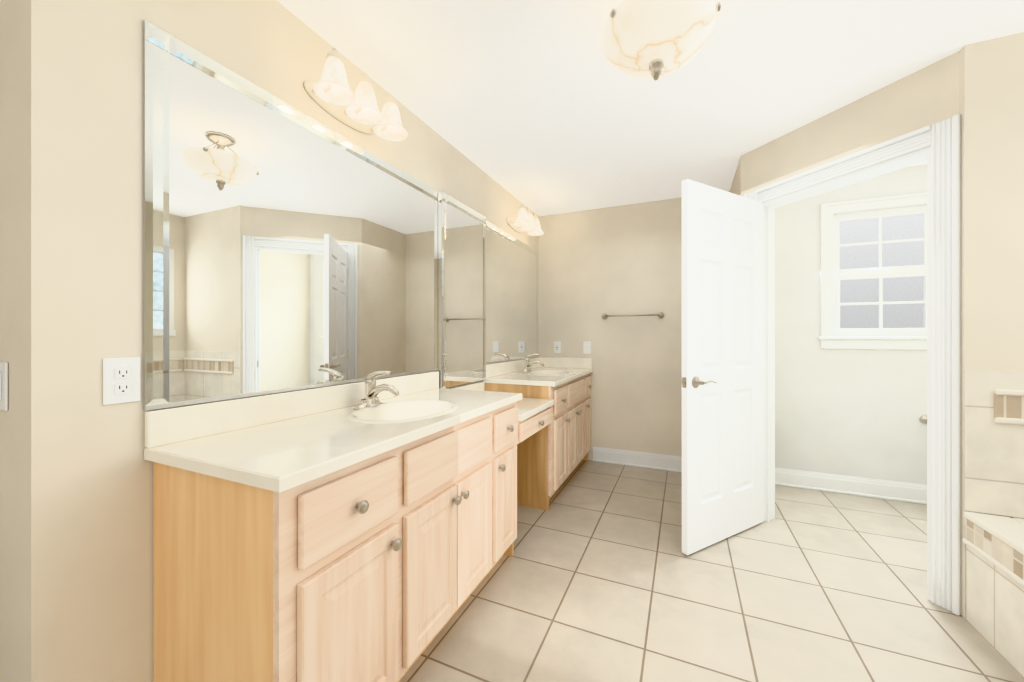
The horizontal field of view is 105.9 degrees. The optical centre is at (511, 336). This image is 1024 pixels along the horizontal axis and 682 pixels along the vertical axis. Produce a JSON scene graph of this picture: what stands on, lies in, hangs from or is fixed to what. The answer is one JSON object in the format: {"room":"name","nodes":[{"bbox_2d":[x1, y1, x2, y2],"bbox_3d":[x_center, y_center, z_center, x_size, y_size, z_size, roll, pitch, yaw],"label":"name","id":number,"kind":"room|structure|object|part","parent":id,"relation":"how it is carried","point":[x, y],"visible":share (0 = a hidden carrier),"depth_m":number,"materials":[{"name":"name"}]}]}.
{"room":"bathroom","nodes":[
{"label":"bathroom","id":0,"kind":"room"},
{"bbox_2d":[0,0,537,681],"bbox_3d":[-0.443,-0.020,2.496,0.120,2.420,3.480,0,0,24],"label":"wall","id":1,"kind":"structure","parent":0,"point":[76,536],"depth_m":0.95,"materials":[{"name":"beige paint"}]},
{"bbox_2d":[0,362,7,410],"bbox_3d":[-1.272,0.120,0.955,0.118,0.117,0.008,0,0,24],"label":"light switch","id":2,"kind":"object","parent":1,"relation":"attached to","point":[4,386],"visible":1,"depth_m":0.93,"materials":[{"name":"white plastic"}]},
{"bbox_2d":[103,357,139,404],"bbox_3d":[-1.028,0.115,1.022,0.008,0.120,0.074,0,0,24],"label":"outlet","id":3,"kind":"object","parent":1,"relation":"attached to","point":[121,380],"visible":1,"depth_m":1.02,"materials":[{"name":"white plastic"}]},
{"bbox_2d":[144,20,538,410],"bbox_3d":[-0.359,-0.282,2.486,0.038,1.184,3.130,0,0,24],"label":"vanity mirror","id":4,"kind":"object","parent":1,"relation":"attached to","point":[287,247],"visible":0.94,"depth_m":1.45,"materials":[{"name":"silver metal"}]},
{"bbox_2d":[304,47,407,140],"bbox_3d":[-0.643,-1.019,1.638,0.208,0.179,0.460,0,0,24],"label":"sconce","id":5,"kind":"object","parent":1,"relation":"attached to","point":[330,92],"visible":1,"depth_m":1.60,"materials":[{"name":"beige glass"}]},
{"bbox_2d":[506,203,543,235],"bbox_3d":[0.123,-1.019,3.358,0.208,0.179,0.460,0,0,24],"label":"sconce","id":6,"kind":"object","parent":1,"relation":"attached to","point":[527,222],"visible":1,"depth_m":3.31,"materials":[{"name":"beige glass"}]},
{"bbox_2d":[277,0,1023,215],"bbox_3d":[0.344,-1.280,1.226,4.590,0.100,5.160,0,0,24],"label":"ceiling","id":7,"kind":"structure","parent":0,"point":[540,107],"depth_m":1.83,"materials":[{"name":"white paint"}]},
{"bbox_2d":[601,0,720,80],"bbox_3d":[0.512,-1.065,1.360,0.390,0.327,0.381,0,0,24],"label":"ceiling light","id":8,"kind":"object","parent":7,"relation":"attached to","point":[655,40],"visible":1,"depth_m":1.28,"materials":[{"name":"beige glass"}]},
{"bbox_2d":[399,460,1023,681],"bbox_3d":[0.344,1.240,1.226,4.590,0.100,5.160,0,0,24],"label":"floor","id":9,"kind":"structure","parent":0,"point":[599,576],"depth_m":1.74,"materials":[{"name":"tile"}]},
{"bbox_2d":[144,354,592,681],"bbox_3d":[-0.105,0.667,2.387,0.579,1.046,3.156,0,0,24],"label":"bathroom vanity","id":10,"kind":"object","parent":9,"relation":"on","point":[365,530],"visible":1,"depth_m":1.11,"materials":[{"name":"brown wood"}]},
{"bbox_2d":[144,357,592,492],"bbox_3d":[-0.115,0.331,2.392,0.556,0.252,3.156,0,0,24],"label":"countertop","id":11,"kind":"structure","parent":10,"relation":"on","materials":[{"name":"stone"}]},
{"bbox_2d":[962,511,1023,676],"bbox_3d":[1.897,0.954,0.504,0.918,0.472,2.059,0,0,24],"label":"tub","id":12,"kind":"object","parent":9,"relation":"on","point":[994,581],"visible":1,"depth_m":1.47,"materials":[{"name":"tile"}]},
{"bbox_2d":[538,164,926,484],"bbox_3d":[1.825,-0.020,3.325,3.590,2.420,0.120,0,0,24],"label":"wall","id":13,"kind":"structure","parent":0,"point":[594,265],"depth_m":3.42,"materials":[{"name":"beige paint"}]},
{"bbox_2d":[554,342,560,352],"bbox_3d":[0.452,0.105,3.866,0.072,0.117,0.008,0,0,24],"label":"outlet","id":14,"kind":"object","parent":13,"relation":"attached to","point":[557,347],"visible":1,"depth_m":3.86,"materials":[{"name":"white plastic"}]},
{"bbox_2d":[583,342,590,353],"bbox_3d":[0.725,0.105,3.744,0.072,0.117,0.008,0,0,24],"label":"light switch","id":15,"kind":"object","parent":13,"relation":"attached to","point":[586,347],"visible":1,"depth_m":3.74,"materials":[{"name":"white plastic"}]},
{"bbox_2d":[602,312,663,318],"bbox_3d":[1.093,-0.195,3.538,0.556,0.056,0.083,0,0,24],"label":"towel rail","id":16,"kind":"object","parent":13,"relation":"attached to","point":[659,315],"visible":1,"depth_m":3.49,"materials":[{"name":"silver metal"}]},
{"bbox_2d":[593,447,681,472],"bbox_3d":[1.303,1.123,3.481,1.150,0.135,0.020,0,0,24],"label":"baseboard","id":17,"kind":"structure","parent":13,"relation":"attached to","point":[606,455],"depth_m":3.54,"materials":[{"name":"white paint"}]},
{"bbox_2d":[775,468,926,504],"bbox_3d":[2.633,1.123,2.889,1.520,0.135,0.020,0,0,24],"label":"baseboard","id":18,"kind":"structure","parent":13,"relation":"attached to","point":[884,489],"depth_m":2.91,"materials":[{"name":"white paint"}]},
{"bbox_2d":[817,192,926,349],"bbox_3d":[2.744,-0.467,2.869,0.790,1.116,0.125,0,0,24],"label":"window","id":19,"kind":"structure","parent":13,"relation":"in","point":[879,272],"depth_m":2.90,"materials":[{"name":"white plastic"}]},
{"bbox_2d":[920,415,926,423],"bbox_3d":[2.931,0.590,2.724,0.060,0.060,0.075,0,0,24],"label":"post","id":20,"kind":"object","parent":13,"relation":"attached to","point":[923,419],"visible":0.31,"depth_m":2.75,"materials":[{"name":"silver metal"}]},
{"bbox_2d":[730,156,740,195],"bbox_3d":[1.747,-0.020,2.917,0.120,2.420,0.690,0,0,24],"label":"wall","id":21,"kind":"structure","parent":0,"point":[735,188],"depth_m":2.78,"materials":[{"name":"beige paint"}]},
{"bbox_2d":[741,51,958,196],"bbox_3d":[1.802,-0.020,2.142,0.120,2.420,1.082,0,0,-21],"label":"wall","id":22,"kind":"structure","parent":0,"point":[923,97],"depth_m":1.99,"materials":[{"name":"beige paint"}]},
{"bbox_2d":[681,179,763,554],"bbox_3d":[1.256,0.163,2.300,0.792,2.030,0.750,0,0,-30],"label":"door","id":23,"kind":"structure","parent":22,"relation":"in","point":[723,348],"depth_m":2.25,"materials":[{"name":"white paint"}]},
{"bbox_3d":[1.256,0.173,2.300,0.456,1.740,0.649,0,0,24],"label":"door hardware","id":24,"kind":"part","parent":23,"relation":"part of","materials":[{"name":"silver metal"}]},
{"bbox_2d":[744,114,960,615],"bbox_3d":[1.791,0.120,2.139,0.150,2.140,1.000,0,0,-21],"label":"door frame","id":25,"kind":"structure","parent":22,"relation":"attached to","point":[940,154],"depth_m":1.72,"materials":[{"name":"white paint"}]},
{"bbox_2d":[959,32,1023,618],"bbox_3d":[2.348,-0.020,1.500,0.910,2.420,0.120,0,0,24],"label":"wall","id":26,"kind":"structure","parent":0,"point":[991,92],"depth_m":1.60,"materials":[{"name":"beige paint"}]},
{"bbox_2d":[965,370,1023,517],"bbox_3d":[2.321,0.434,1.439,0.910,0.588,0.010,0,0,24],"label":"wall tile","id":27,"kind":"object","parent":26,"relation":"attached to","point":[994,467],"visible":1,"depth_m":1.58,"materials":[{"name":"tile"}]},
{"bbox_2d":[994,393,1023,418],"bbox_3d":[2.349,0.280,1.419,0.818,0.100,0.006,0,0,24],"label":"tile border end","id":28,"kind":"structure","parent":27,"relation":"attached to","point":[1006,406],"depth_m":1.57,"materials":[{"name":"tile"}]},
{"bbox_3d":[2.314,0.434,0.319,0.010,0.588,2.044,0,0,24],"label":"wall tile","id":29,"kind":"structure","parent":0,"visible":0},
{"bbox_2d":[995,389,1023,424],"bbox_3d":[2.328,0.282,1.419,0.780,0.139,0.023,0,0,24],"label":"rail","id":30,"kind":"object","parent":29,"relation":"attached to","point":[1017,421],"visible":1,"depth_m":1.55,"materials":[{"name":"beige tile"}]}
]}

